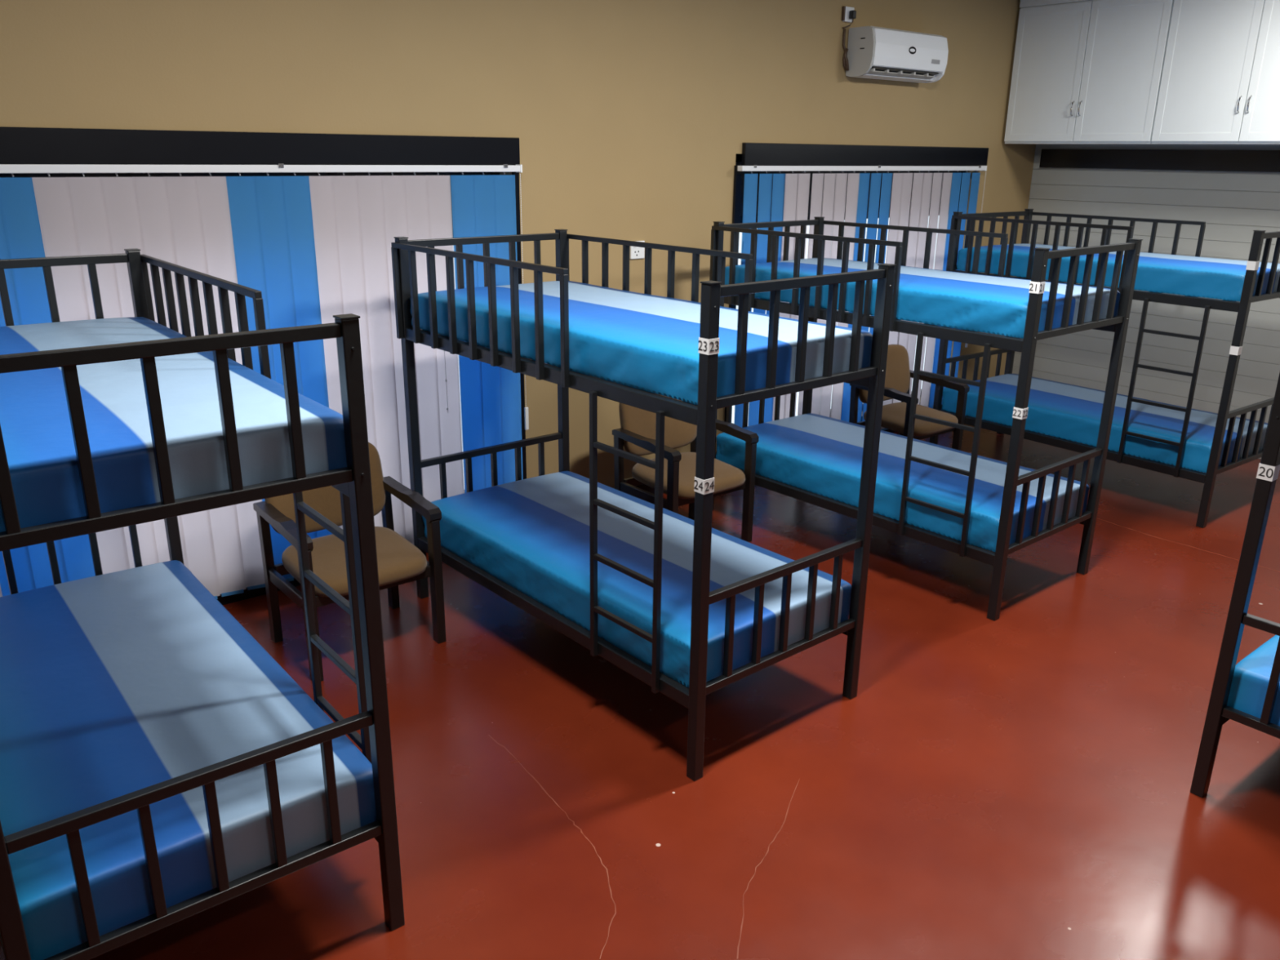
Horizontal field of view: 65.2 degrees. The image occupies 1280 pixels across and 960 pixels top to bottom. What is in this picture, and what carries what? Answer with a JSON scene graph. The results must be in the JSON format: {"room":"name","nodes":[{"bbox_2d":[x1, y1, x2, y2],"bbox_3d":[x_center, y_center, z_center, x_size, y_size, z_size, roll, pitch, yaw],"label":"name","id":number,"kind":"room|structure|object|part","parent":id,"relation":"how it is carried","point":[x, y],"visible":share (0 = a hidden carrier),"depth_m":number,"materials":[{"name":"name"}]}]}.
{"room":"dormitory room","nodes":[
{"label":"dormitory room","id":0,"kind":"room"},
{"bbox_2d":[0,0,1035,488],"bbox_3d":[-1.077,-1.287,5.149,11.430,3.420,0.200,-14,23,-37],"label":"wall","id":1,"kind":"structure","parent":0,"point":[630,119],"depth_m":5.45,"materials":[{"name":"beige paint"}]},
{"bbox_2d":[0,163,499,235],"bbox_3d":[-2.202,-0.497,4.495,3.690,1.900,0.050,-14,23,-37],"label":"window","id":2,"kind":"structure","parent":1,"relation":"in","point":[221,174],"depth_m":4.52,"materials":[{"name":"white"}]},
{"bbox_2d":[217,577,300,604],"bbox_3d":[-2.125,0.535,4.718,3.670,0.200,0.012,-14,23,-37],"label":"baseboard","id":3,"kind":"structure","parent":1,"relation":"attached to","point":[251,593],"depth_m":4.89,"materials":[{"name":"black"}]},
{"bbox_2d":[0,126,526,479],"bbox_3d":[-2.097,-0.423,4.406,3.742,2.116,0.030,-14,23,-37],"label":"window frame","id":4,"kind":"structure","parent":1,"relation":"attached to","point":[18,145],"depth_m":4.37,"materials":[{"name":"black"}]},
{"bbox_2d":[0,163,528,599],"bbox_3d":[-2.052,-0.349,4.375,3.702,1.976,0.107,-14,23,-37],"label":"vertical blind","id":5,"kind":"object","parent":1,"relation":"attached to","point":[316,249],"visible":0.38,"depth_m":4.65,"materials":[{"name":"white fabric"}]},
{"bbox_3d":[-0.999,-0.562,5.144,0.011,0.446,0.010,-14,23,-37],"label":"pull cord","id":6,"kind":"part","parent":5,"relation":"part of","materials":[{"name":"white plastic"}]},
{"bbox_3d":[-0.628,-1.000,5.381,0.005,1.240,0.005,5,19,14],"label":"bead chain","id":7,"kind":"part","parent":5,"relation":"part of","materials":[{"name":"white plastic"}]},
{"bbox_2d":[630,240,644,259],"bbox_3d":[-0.014,-1.355,5.893,0.104,0.102,0.017,-14,23,-37],"label":"double socket","id":8,"kind":"object","parent":1,"relation":"attached to","point":[636,252],"visible":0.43,"depth_m":5.89,"materials":[{"name":"white plastic"}]},
{"bbox_2d":[635,484,654,493],"bbox_3d":[-0.059,0.086,6.342,1.590,0.090,0.015,-14,23,-37],"label":"baseboard","id":9,"kind":"structure","parent":1,"relation":"attached to","point":[643,486],"depth_m":6.41,"materials":[{"name":"black"}]},
{"bbox_2d":[841,5,856,28],"bbox_3d":[1.362,-2.998,6.493,0.098,0.134,0.060,-14,23,-37],"label":"power socket","id":10,"kind":"object","parent":1,"relation":"attached to","point":[848,14],"visible":1,"depth_m":6.48,"materials":[{"name":"white plastic"}]},
{"bbox_3d":[1.355,-3.026,6.504,0.084,0.090,0.022,-14,23,-37],"label":"plate","id":11,"kind":"part","parent":10,"relation":"part of","materials":[{"name":"white plastic"}]},
{"bbox_2d":[735,153,965,413],"bbox_3d":[1.525,-1.403,7.397,2.650,1.900,0.050,-14,23,-37],"label":"window","id":12,"kind":"structure","parent":1,"relation":"in","point":[738,156],"depth_m":6.92,"materials":[{"name":"black"}]},
{"bbox_2d":[811,382,850,422],"bbox_3d":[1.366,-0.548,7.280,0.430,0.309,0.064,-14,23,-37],"label":"vertical blind","id":13,"kind":"object","parent":12,"relation":"attached to","point":[841,393],"depth_m":7.32,"materials":[{"name":"white fabric"}]},
{"bbox_2d":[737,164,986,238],"bbox_3d":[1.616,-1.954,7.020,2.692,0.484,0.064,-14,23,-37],"label":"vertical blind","id":14,"kind":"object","parent":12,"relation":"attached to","point":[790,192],"depth_m":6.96,"materials":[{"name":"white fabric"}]},
{"bbox_2d":[724,142,988,422],"bbox_3d":[1.642,-1.331,7.318,2.732,2.116,0.030,-14,23,-37],"label":"window frame","id":15,"kind":"structure","parent":1,"relation":"attached to","point":[753,153],"depth_m":6.78,"materials":[{"name":"black"}]},
{"bbox_2d":[861,403,928,433],"bbox_3d":[1.602,-0.370,7.621,2.630,0.200,0.012,-14,23,-37],"label":"baseboard","id":16,"kind":"structure","parent":1,"relation":"attached to","point":[886,430],"depth_m":7.93,"materials":[{"name":"black"}]},
{"bbox_2d":[845,26,948,83],"bbox_3d":[1.743,-2.863,6.755,0.813,0.300,0.224,-14,23,-37],"label":"air conditioner","id":17,"kind":"object","parent":1,"relation":"attached to","point":[873,52],"visible":1,"depth_m":6.61,"materials":[{"name":"white plastic"}]},
{"bbox_2d":[842,28,848,71],"bbox_3d":[1.351,-2.816,6.552,0.052,0.253,0.038,-7,20,-21],"label":"cable","id":18,"kind":"object","parent":17,"relation":"attached to","point":[846,65],"visible":1,"depth_m":6.55,"materials":[{"name":"brown"}]},
{"bbox_3d":[1.439,-2.787,6.513,0.020,0.299,0.212,-14,23,-37],"label":"panel","id":19,"kind":"part","parent":17,"relation":"part of","materials":[{"name":"grey plastic"}]},
{"bbox_2d":[871,66,938,75],"bbox_3d":[1.774,-2.746,6.739,0.707,0.032,0.064,-14,23,-37],"label":"outlet","id":20,"kind":"object","parent":17,"relation":"attached to","point":[875,70],"depth_m":6.71,"materials":[{"name":"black plastic"}]},
{"bbox_3d":[1.796,-2.874,6.683,0.770,0.234,0.056,-14,23,-37],"label":"panel","id":21,"kind":"part","parent":17,"relation":"part of","materials":[{"name":"white plastic"}]},
{"bbox_3d":[2.052,-2.936,6.991,0.020,0.299,0.212,-14,23,-37],"label":"panel","id":22,"kind":"part","parent":17,"relation":"part of","materials":[{"name":"white plastic"}]},
{"bbox_2d":[0,415,1279,959],"bbox_3d":[2.548,1.865,1.312,11.630,0.101,12.580,-14,23,-37],"label":"floor","id":23,"kind":"structure","parent":0,"point":[1016,785],"depth_m":3.55,"materials":[{"name":"red paint"}]},
{"bbox_2d":[0,248,404,959],"bbox_3d":[-1.641,0.282,3.043,0.961,1.734,1.999,-14,23,-37],"label":"bunk bed","id":24,"kind":"object","parent":23,"relation":"on","point":[353,482],"visible":0.74,"depth_m":2.41,"materials":[{"name":"black metal"}]},
{"bbox_3d":[-1.987,0.906,2.959,0.040,0.053,1.907,-14,23,-37],"label":"rail","id":25,"kind":"part","parent":24,"relation":"part of","materials":[{"name":"black metal"}]},
{"bbox_3d":[-1.368,0.609,2.064,0.043,1.729,0.043,-14,23,-37],"label":"post","id":26,"kind":"part","parent":24,"relation":"part of","materials":[{"name":"black metal"}]},
{"bbox_3d":[-2.247,-0.589,3.556,0.829,0.381,0.028,-14,23,-37],"label":"panel","id":27,"kind":"part","parent":24,"relation":"part of","materials":[{"name":"black metal"}]},
{"bbox_3d":[-2.258,0.380,3.873,0.829,0.373,0.028,-14,23,-37],"label":"panel","id":28,"kind":"part","parent":24,"relation":"part of","materials":[{"name":"black metal"}]},
{"bbox_3d":[-1.915,-0.040,4.024,0.043,1.729,0.043,-14,23,-37],"label":"post","id":29,"kind":"part","parent":24,"relation":"part of","materials":[{"name":"metal"}]},
{"bbox_2d":[0,316,346,532],"bbox_3d":[-1.631,-0.247,2.873,0.888,0.168,1.903,-14,23,-37],"label":"mattress","id":30,"kind":"object","parent":24,"relation":"on","point":[35,423],"visible":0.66,"depth_m":2.34,"materials":[{"name":"fabric"}]},
{"bbox_3d":[-1.021,-0.103,2.119,0.829,0.381,0.028,-14,23,-37],"label":"panel","id":31,"kind":"part","parent":24,"relation":"part of","materials":[{"name":"black metal"}]},
{"bbox_2d":[0,560,376,959],"bbox_3d":[-1.643,0.706,3.185,0.882,0.191,1.902,-14,23,-37],"label":"mattress","id":32,"kind":"object","parent":24,"relation":"on","point":[113,685],"visible":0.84,"depth_m":2.82,"materials":[{"name":"fabric"}]},
{"bbox_3d":[-1.033,0.865,2.436,0.829,0.373,0.028,-14,23,-37],"label":"panel","id":33,"kind":"part","parent":24,"relation":"part of","materials":[{"name":"black metal"}]},
{"bbox_3d":[-1.491,-0.495,3.388,0.022,0.424,1.279,-14,23,-37],"label":"guard rail","id":34,"kind":"part","parent":24,"relation":"part of","materials":[{"name":"metal"}]},
{"bbox_3d":[-1.297,-0.222,3.167,0.040,0.053,1.907,-14,23,-37],"label":"rail","id":35,"kind":"part","parent":24,"relation":"part of","materials":[{"name":"black metal"}]},
{"bbox_3d":[-0.690,0.446,2.587,0.043,1.729,0.043,-14,23,-37],"label":"post","id":36,"kind":"part","parent":24,"relation":"part of","materials":[{"name":"metal"}]},
{"bbox_2d":[253,442,445,681],"bbox_3d":[-1.268,0.314,4.378,0.624,0.852,0.594,-14,23,-37],"label":"armchair","id":37,"kind":"object","parent":23,"relation":"on","point":[399,562],"visible":0.59,"depth_m":4.35,"materials":[{"name":"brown fabric"}]},
{"bbox_3d":[-1.629,0.414,4.400,0.036,0.640,0.054,-14,23,-37],"label":"leg","id":38,"kind":"part","parent":37,"relation":"part of","materials":[{"name":"black wood"}]},
{"bbox_3d":[-1.389,0.348,4.544,0.540,0.051,0.025,-14,23,-37],"label":"seat rail","id":39,"kind":"part","parent":37,"relation":"part of","materials":[{"name":"black wood"}]},
{"bbox_3d":[-1.481,0.190,4.140,0.054,0.080,0.517,-14,23,-37],"label":"armrest","id":40,"kind":"part","parent":37,"relation":"part of","materials":[{"name":"black wood"}]},
{"bbox_3d":[-1.485,0.463,4.231,0.024,0.055,0.430,-14,23,-37],"label":"rail","id":41,"kind":"part","parent":37,"relation":"part of","materials":[{"name":"black wood"}]},
{"bbox_3d":[-1.340,0.533,4.066,0.040,0.628,0.056,-14,23,-37],"label":"leg","id":42,"kind":"part","parent":37,"relation":"part of","materials":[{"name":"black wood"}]},
{"bbox_3d":[-1.407,0.030,4.467,0.540,0.380,0.082,-14,12,-37],"label":"backrest","id":43,"kind":"part","parent":37,"relation":"part of","materials":[{"name":"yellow fabric"}]},
{"bbox_3d":[-1.241,0.340,4.351,0.530,0.085,0.510,-14,26,-37],"label":"seat","id":44,"kind":"part","parent":37,"relation":"part of","materials":[{"name":"yellow fabric"}]},
{"bbox_3d":[-1.133,0.449,4.246,0.540,0.051,0.025,-14,23,-37],"label":"seat rail","id":45,"kind":"part","parent":37,"relation":"part of","materials":[{"name":"black wood"}]},
{"bbox_3d":[-1.187,0.307,4.744,0.036,0.640,0.054,-14,23,-37],"label":"leg","id":46,"kind":"part","parent":37,"relation":"part of","materials":[{"name":"black wood"}]},
{"bbox_3d":[-1.040,0.083,4.484,0.054,0.080,0.517,-14,23,-37],"label":"armrest","id":47,"kind":"part","parent":37,"relation":"part of","materials":[{"name":"black wood"}]},
{"bbox_3d":[-0.898,0.426,4.410,0.040,0.628,0.056,-14,23,-37],"label":"leg","id":48,"kind":"part","parent":37,"relation":"part of","materials":[{"name":"black wood"}]},
{"bbox_2d":[391,229,896,781],"bbox_3d":[-0.099,-0.094,4.250,0.961,1.734,1.999,-14,23,-38],"label":"bunk bed","id":49,"kind":"object","parent":23,"relation":"on","point":[703,415],"visible":0.82,"depth_m":3.66,"materials":[{"name":"black metal"}]},
{"bbox_3d":[-1.063,-0.245,4.683,0.043,1.729,0.043,-14,23,-38],"label":"post","id":50,"kind":"part","parent":49,"relation":"part of","materials":[{"name":"black metal"}]},
{"bbox_3d":[-0.676,-0.691,4.016,0.022,0.424,1.279,-14,23,-38],"label":"guard rail","id":51,"kind":"part","parent":49,"relation":"part of","materials":[{"name":"black metal"}]},
{"bbox_3d":[-0.725,-0.960,4.747,0.829,0.381,0.028,-14,23,-38],"label":"panel","id":52,"kind":"part","parent":49,"relation":"part of","materials":[{"name":"black metal"}]},
{"bbox_3d":[-0.736,0.009,5.064,0.829,0.373,0.028,-14,23,-38],"label":"panel","id":53,"kind":"part","parent":49,"relation":"part of","materials":[{"name":"black metal"}]},
{"bbox_3d":[-0.425,-0.432,3.841,0.040,0.053,1.907,-14,23,-38],"label":"rail","id":54,"kind":"part","parent":49,"relation":"part of","materials":[{"name":"black metal"}]},
{"bbox_3d":[-0.436,0.532,4.157,0.040,0.053,1.907,-14,23,-38],"label":"rail","id":55,"kind":"part","parent":49,"relation":"part of","materials":[{"name":"black metal"}]},
{"bbox_3d":[-0.401,-0.414,5.223,0.043,1.729,0.043,-14,23,-38],"label":"post","id":56,"kind":"part","parent":49,"relation":"part of","materials":[{"name":"black metal"}]},
{"bbox_2d":[422,471,851,688],"bbox_3d":[-0.100,0.330,4.392,0.882,0.190,1.902,-14,23,-38],"label":"mattress","id":57,"kind":"object","parent":49,"relation":"on","point":[531,535],"visible":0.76,"depth_m":4.13,"materials":[{"name":"fabric"}]},
{"bbox_2d":[409,280,872,405],"bbox_3d":[-0.088,-0.624,4.082,0.887,0.168,1.904,-14,23,-38],"label":"mattress","id":58,"kind":"object","parent":49,"relation":"on","point":[646,342],"visible":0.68,"depth_m":3.61,"materials":[{"name":"fabric"}]},
{"bbox_3d":[0.036,-0.872,4.598,0.022,0.424,1.279,-14,23,-38],"label":"guard rail","id":59,"kind":"part","parent":49,"relation":"part of","materials":[{"name":"black metal"}]},
{"bbox_3d":[0.204,0.230,3.279,0.043,1.729,0.043,-14,23,-38],"label":"post","id":60,"kind":"part","parent":49,"relation":"part of","materials":[{"name":"black metal"}]},
{"bbox_3d":[0.531,0.484,3.660,0.829,0.373,0.028,-14,23,-38],"label":"panel","id":61,"kind":"part","parent":49,"relation":"part of","materials":[{"name":"black metal"}]},
{"bbox_3d":[0.543,-0.485,3.342,0.829,0.381,0.028,-14,23,-38],"label":"panel","id":62,"kind":"part","parent":49,"relation":"part of","materials":[{"name":"black metal"}]},
{"bbox_3d":[0.238,-0.601,4.382,0.040,0.053,1.907,-14,23,-38],"label":"rail","id":63,"kind":"part","parent":49,"relation":"part of","materials":[{"name":"black metal"}]},
{"bbox_3d":[0.866,0.061,3.819,0.043,1.729,0.043,-14,23,-38],"label":"post","id":64,"kind":"part","parent":49,"relation":"part of","materials":[{"name":"black metal"}]},
{"bbox_2d":[612,393,759,542],"bbox_3d":[0.242,-0.063,5.585,0.624,0.852,0.594,-14,23,-37],"label":"armchair","id":65,"kind":"object","parent":23,"relation":"on","point":[636,433],"visible":0.72,"depth_m":5.53,"materials":[{"name":"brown fabric"}]},
{"bbox_3d":[-0.118,0.037,5.607,0.036,0.640,0.054,-14,23,-37],"label":"leg","id":66,"kind":"part","parent":65,"relation":"part of","materials":[{"name":"black wood"}]},
{"bbox_3d":[0.121,-0.029,5.751,0.540,0.051,0.025,-14,23,-37],"label":"seat rail","id":67,"kind":"part","parent":65,"relation":"part of","materials":[{"name":"black wood"}]},
{"bbox_3d":[0.025,0.086,5.438,0.024,0.055,0.430,-14,23,-37],"label":"rail","id":68,"kind":"part","parent":65,"relation":"part of","materials":[{"name":"black wood"}]},
{"bbox_3d":[0.029,-0.187,5.347,0.054,0.080,0.517,-14,23,-37],"label":"armrest","id":69,"kind":"part","parent":65,"relation":"part of","materials":[{"name":"black wood"}]},
{"bbox_3d":[0.104,-0.347,5.674,0.540,0.380,0.082,-14,12,-37],"label":"backrest","id":70,"kind":"part","parent":65,"relation":"part of","materials":[{"name":"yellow fabric"}]},
{"bbox_3d":[0.171,0.156,5.273,0.040,0.628,0.056,-14,23,-37],"label":"leg","id":71,"kind":"part","parent":65,"relation":"part of","materials":[{"name":"black wood"}]},
{"bbox_3d":[0.269,-0.037,5.558,0.530,0.085,0.510,-14,26,-37],"label":"seat","id":72,"kind":"part","parent":65,"relation":"part of","materials":[{"name":"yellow fabric"}]},
{"bbox_3d":[0.323,-0.070,5.951,0.036,0.640,0.054,-14,23,-37],"label":"leg","id":73,"kind":"part","parent":65,"relation":"part of","materials":[{"name":"black wood"}]},
{"bbox_3d":[0.377,0.072,5.454,0.540,0.051,0.025,-14,23,-37],"label":"seat rail","id":74,"kind":"part","parent":65,"relation":"part of","materials":[{"name":"black wood"}]},
{"bbox_3d":[0.471,-0.294,5.691,0.054,0.080,0.517,-14,23,-37],"label":"armrest","id":75,"kind":"part","parent":65,"relation":"part of","materials":[{"name":"black wood"}]},
{"bbox_3d":[0.612,0.049,5.617,0.040,0.628,0.056,-14,23,-37],"label":"leg","id":76,"kind":"part","parent":65,"relation":"part of","materials":[{"name":"black wood"}]},
{"bbox_2d":[848,344,969,450],"bbox_3d":[1.814,-0.451,6.827,0.624,0.852,0.594,-14,23,-37],"label":"armchair","id":77,"kind":"object","parent":23,"relation":"on","point":[895,416],"visible":0.62,"depth_m":6.79,"materials":[{"name":"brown fabric"}]},
{"bbox_3d":[1.453,-0.351,6.849,0.036,0.640,0.054,-14,23,-37],"label":"leg","id":78,"kind":"part","parent":77,"relation":"part of","materials":[{"name":"black wood"}]},
{"bbox_3d":[1.693,-0.416,6.993,0.540,0.051,0.025,-14,23,-37],"label":"seat rail","id":79,"kind":"part","parent":77,"relation":"part of","materials":[{"name":"black wood"}]},
{"bbox_3d":[1.601,-0.574,6.590,0.054,0.080,0.517,-14,23,-37],"label":"armrest","id":80,"kind":"part","parent":77,"relation":"part of","materials":[{"name":"black wood"}]},
{"bbox_3d":[1.675,-0.735,6.916,0.540,0.380,0.082,-14,12,-37],"label":"backrest","id":81,"kind":"part","parent":77,"relation":"part of","materials":[{"name":"yellow fabric"}]},
{"bbox_3d":[1.895,-0.458,7.193,0.036,0.640,0.054,-14,23,-37],"label":"leg","id":82,"kind":"part","parent":77,"relation":"part of","materials":[{"name":"black wood"}]},
{"bbox_3d":[1.742,-0.232,6.515,0.040,0.628,0.056,-14,23,-37],"label":"leg","id":83,"kind":"part","parent":77,"relation":"part of","materials":[{"name":"black wood"}]},
{"bbox_3d":[1.841,-0.425,6.800,0.530,0.085,0.510,-14,26,-37],"label":"seat","id":84,"kind":"part","parent":77,"relation":"part of","materials":[{"name":"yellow fabric"}]},
{"bbox_3d":[1.949,-0.316,6.696,0.540,0.051,0.025,-14,23,-37],"label":"seat rail","id":85,"kind":"part","parent":77,"relation":"part of","materials":[{"name":"black wood"}]},
{"bbox_3d":[2.042,-0.682,6.933,0.054,0.080,0.517,-14,23,-37],"label":"armrest","id":86,"kind":"part","parent":77,"relation":"part of","materials":[{"name":"black wood"}]},
{"bbox_3d":[2.183,-0.339,6.859,0.040,0.628,0.056,-14,23,-37],"label":"leg","id":87,"kind":"part","parent":77,"relation":"part of","materials":[{"name":"black wood"}]},
{"bbox_2d":[709,216,1142,621],"bbox_3d":[1.400,-0.483,5.494,0.961,1.734,1.999,-14,23,-38],"label":"bunk bed","id":88,"kind":"object","parent":23,"relation":"on","point":[1118,324],"visible":0.75,"depth_m":4.87,"materials":[{"name":"black metal"}]},
{"bbox_3d":[0.437,-0.635,5.929,0.043,1.729,0.043,-14,23,-38],"label":"post","id":89,"kind":"part","parent":88,"relation":"part of","materials":[{"name":"black metal"}]},
{"bbox_3d":[0.776,-1.349,5.992,0.829,0.381,0.028,-14,23,-38],"label":"panel","id":90,"kind":"part","parent":88,"relation":"part of","materials":[{"name":"black metal"}]},
{"bbox_3d":[0.822,-1.080,5.262,0.022,0.424,1.279,-14,23,-38],"label":"guard rail","id":91,"kind":"part","parent":88,"relation":"part of","materials":[{"name":"black metal"}]},
{"bbox_3d":[1.101,-0.803,6.468,0.043,1.729,0.043,-14,23,-38],"label":"post","id":92,"kind":"part","parent":88,"relation":"part of","materials":[{"name":"black metal"}]},
{"bbox_3d":[1.062,0.143,5.402,0.040,0.053,1.907,-14,23,-38],"label":"rail","id":93,"kind":"part","parent":88,"relation":"part of","materials":[{"name":"black metal"}]},
{"bbox_3d":[1.073,-0.822,5.086,0.040,0.053,1.907,-14,23,-38],"label":"rail","id":94,"kind":"part","parent":88,"relation":"part of","materials":[{"name":"black metal"}]},
{"bbox_2d":[715,413,1089,551],"bbox_3d":[1.399,-0.059,5.636,0.882,0.190,1.902,-14,23,-38],"label":"mattress","id":95,"kind":"object","parent":88,"relation":"on","point":[815,453],"visible":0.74,"depth_m":5.38,"materials":[{"name":"fabric"}]},
{"bbox_3d":[1.536,-1.261,5.841,0.022,0.424,1.279,-14,23,-38],"label":"guard rail","id":96,"kind":"part","parent":88,"relation":"part of","materials":[{"name":"black metal"}]},
{"bbox_2d":[724,257,1120,338],"bbox_3d":[1.411,-1.013,5.324,0.881,0.168,1.902,-14,23,-38],"label":"mattress","id":97,"kind":"object","parent":88,"relation":"on","point":[986,304],"visible":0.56,"depth_m":4.79,"materials":[{"name":"fabric"}]},
{"bbox_3d":[1.699,-0.159,4.522,0.043,1.729,0.043,-14,23,-38],"label":"post","id":98,"kind":"part","parent":88,"relation":"part of","materials":[{"name":"black metal"}]},
{"bbox_3d":[2.027,0.095,4.902,0.829,0.373,0.028,-14,23,-38],"label":"panel","id":99,"kind":"part","parent":88,"relation":"part of","materials":[{"name":"black metal"}]},
{"bbox_3d":[2.039,-0.873,4.585,0.829,0.381,0.028,-14,23,-38],"label":"panel","id":100,"kind":"part","parent":88,"relation":"part of","materials":[{"name":"black metal"}]},
{"bbox_3d":[1.738,-0.990,5.625,0.040,0.053,1.907,-14,23,-38],"label":"rail","id":101,"kind":"part","parent":88,"relation":"part of","materials":[{"name":"metal"}]},
{"bbox_3d":[2.364,-0.327,5.061,0.043,1.729,0.043,-14,23,-38],"label":"post","id":102,"kind":"part","parent":88,"relation":"part of","materials":[{"name":"black metal"}]},
{"bbox_2d":[929,208,1279,528],"bbox_3d":[3.138,-0.870,6.739,0.961,1.734,1.999,-13,22,-36],"label":"bunk bed","id":103,"kind":"object","parent":23,"relation":"on","point":[1242,308],"visible":0.63,"depth_m":6.12,"materials":[{"name":"black metal"}]},
{"bbox_3d":[2.199,-1.036,7.219,0.043,1.729,0.043,-13,22,-36],"label":"post","id":104,"kind":"part","parent":103,"relation":"part of","materials":[{"name":"metal"}]},
{"bbox_3d":[2.540,-0.777,7.583,0.829,0.373,0.028,-13,22,-36],"label":"panel","id":105,"kind":"part","parent":103,"relation":"part of","materials":[{"name":"metal"}]},
{"bbox_3d":[2.552,-1.745,7.266,0.829,0.381,0.028,-13,22,-36],"label":"panel","id":106,"kind":"part","parent":103,"relation":"part of","materials":[{"name":"metal"}]},
{"bbox_3d":[2.890,-1.194,7.726,0.043,1.729,0.043,-13,22,-36],"label":"post","id":107,"kind":"part","parent":103,"relation":"part of","materials":[{"name":"metal"}]},
{"bbox_3d":[2.559,-1.476,6.535,0.022,0.424,1.279,-13,22,-36],"label":"guard rail","id":108,"kind":"part","parent":103,"relation":"part of","materials":[{"name":"metal"}]},
{"bbox_3d":[2.786,-0.249,6.663,0.040,0.053,1.907,-13,22,-36],"label":"rail","id":109,"kind":"part","parent":103,"relation":"part of","materials":[{"name":"metal"}]},
{"bbox_3d":[2.797,-1.214,6.348,0.040,0.053,1.907,-13,22,-36],"label":"rail","id":110,"kind":"part","parent":103,"relation":"part of","materials":[{"name":"metal"}]},
{"bbox_2d":[942,373,1267,472],"bbox_3d":[3.136,-0.446,6.881,0.885,0.191,1.904,-13,22,-36],"label":"mattress","id":111,"kind":"object","parent":103,"relation":"on","point":[1071,412],"visible":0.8,"depth_m":6.59,"materials":[{"name":"fabric"}]},
{"bbox_2d":[956,243,1279,301],"bbox_3d":[3.149,-1.399,6.569,0.885,0.166,1.903,-13,22,-36],"label":"mattress","id":112,"kind":"object","parent":103,"relation":"on","point":[1176,274],"visible":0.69,"depth_m":6.02,"materials":[{"name":"fabric"}]},
{"bbox_3d":[3.302,-1.646,7.080,0.022,0.424,1.279,-13,22,-36],"label":"guard rail","id":113,"kind":"part","parent":103,"relation":"part of","materials":[{"name":"metal"}]},
{"bbox_3d":[3.386,-0.542,5.754,0.043,1.729,0.043,-13,22,-36],"label":"post","id":114,"kind":"part","parent":103,"relation":"part of","materials":[{"name":"metal"}]},
{"bbox_3d":[3.728,-0.283,6.118,0.829,0.373,0.028,-13,22,-36],"label":"panel","id":115,"kind":"part","parent":103,"relation":"part of","materials":[{"name":"metal"}]},
{"bbox_3d":[3.739,-1.251,5.801,0.829,0.381,0.028,-13,22,-36],"label":"panel","id":116,"kind":"part","parent":103,"relation":"part of","materials":[{"name":"metal"}]},
{"bbox_2d":[1190,372,1279,797],"bbox_3d":[2.989,0.193,3.488,1.999,1.734,0.961,-14,23,-37],"label":"bunk bed","id":117,"kind":"object","parent":23,"relation":"on","point":[1218,713],"visible":0.98,"depth_m":3.24,"materials":[{"name":"black metal"}]},
{"bbox_3d":[2.707,0.627,3.986,1.907,0.053,0.040,-14,23,-37],"label":"rail","id":118,"kind":"part","parent":117,"relation":"part of","materials":[{"name":"black metal"}]},
{"bbox_3d":[2.229,0.716,3.011,0.028,0.373,0.829,-14,23,-37],"label":"panel","id":119,"kind":"part","parent":117,"relation":"part of","materials":[{"name":"black metal"}]},
{"bbox_2d":[1226,635,1279,725],"bbox_3d":[2.989,0.619,3.623,1.905,0.191,0.892,-14,23,-37],"label":"mattress","id":120,"kind":"object","parent":117,"relation":"on","point":[1251,675],"visible":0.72,"depth_m":3.33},
{"bbox_2d":[1012,144,1279,459],"bbox_3d":[7.091,-0.846,4.103,0.200,3.420,11.880,-14,23,-37],"label":"wall","id":121,"kind":"structure","parent":0,"point":[1232,205],"depth_m":7.63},
{"bbox_2d":[1004,0,1173,144],"bbox_3d":[3.434,-3.143,7.451,0.558,1.218,1.148,-14,23,-37],"label":"upper cabinet","id":122,"kind":"object","parent":121,"relation":"attached to","point":[1085,72],"visible":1,"depth_m":7.31,"materials":[{"name":"white paint"}]},
{"bbox_3d":[3.067,-3.060,7.554,0.016,0.956,0.568,-14,23,-37],"label":"door","id":123,"kind":"part","parent":122,"relation":"part of","materials":[{"name":"white paint"}]},
{"bbox_3d":[3.254,-3.562,7.154,0.019,0.236,1.148,-14,23,-37],"label":"panel","id":124,"kind":"part","parent":122,"relation":"part of","materials":[{"name":"white paint"}]},
{"bbox_3d":[3.430,-2.918,7.132,0.016,0.956,0.568,-14,23,-37],"label":"door","id":125,"kind":"part","parent":122,"relation":"part of","materials":[{"name":"white paint"}]},
{"bbox_2d":[1039,149,1279,172],"bbox_3d":[4.941,-1.996,6.303,0.045,0.143,5.200,-14,23,-37],"label":"trim","id":126,"kind":"structure","parent":121,"relation":"attached to","point":[1264,161],"depth_m":7.47,"materials":[{"name":"black"}]},
{"bbox_2d":[1151,0,1279,145],"bbox_3d":[4.165,-2.856,6.601,0.558,1.218,1.151,-14,23,-37],"label":"upper cabinet","id":127,"kind":"object","parent":121,"relation":"attached to","point":[1220,80],"visible":1,"depth_m":6.64,"materials":[{"name":"white paint"}]},
{"bbox_3d":[3.938,-2.470,6.577,0.033,0.108,0.009,-14,23,-37],"label":"handle","id":128,"kind":"part","parent":127,"relation":"part of","materials":[{"name":"silver metal"}]},
{"bbox_3d":[3.976,-2.455,6.534,0.033,0.108,0.009,-14,23,-37],"label":"handle","id":129,"kind":"part","parent":127,"relation":"part of","materials":[{"name":"silver metal"}]},
{"bbox_3d":[4.162,-2.631,6.283,0.016,0.956,0.570,-14,23,-37],"label":"door","id":130,"kind":"part","parent":127,"relation":"part of","materials":[{"name":"white paint"}]}
]}

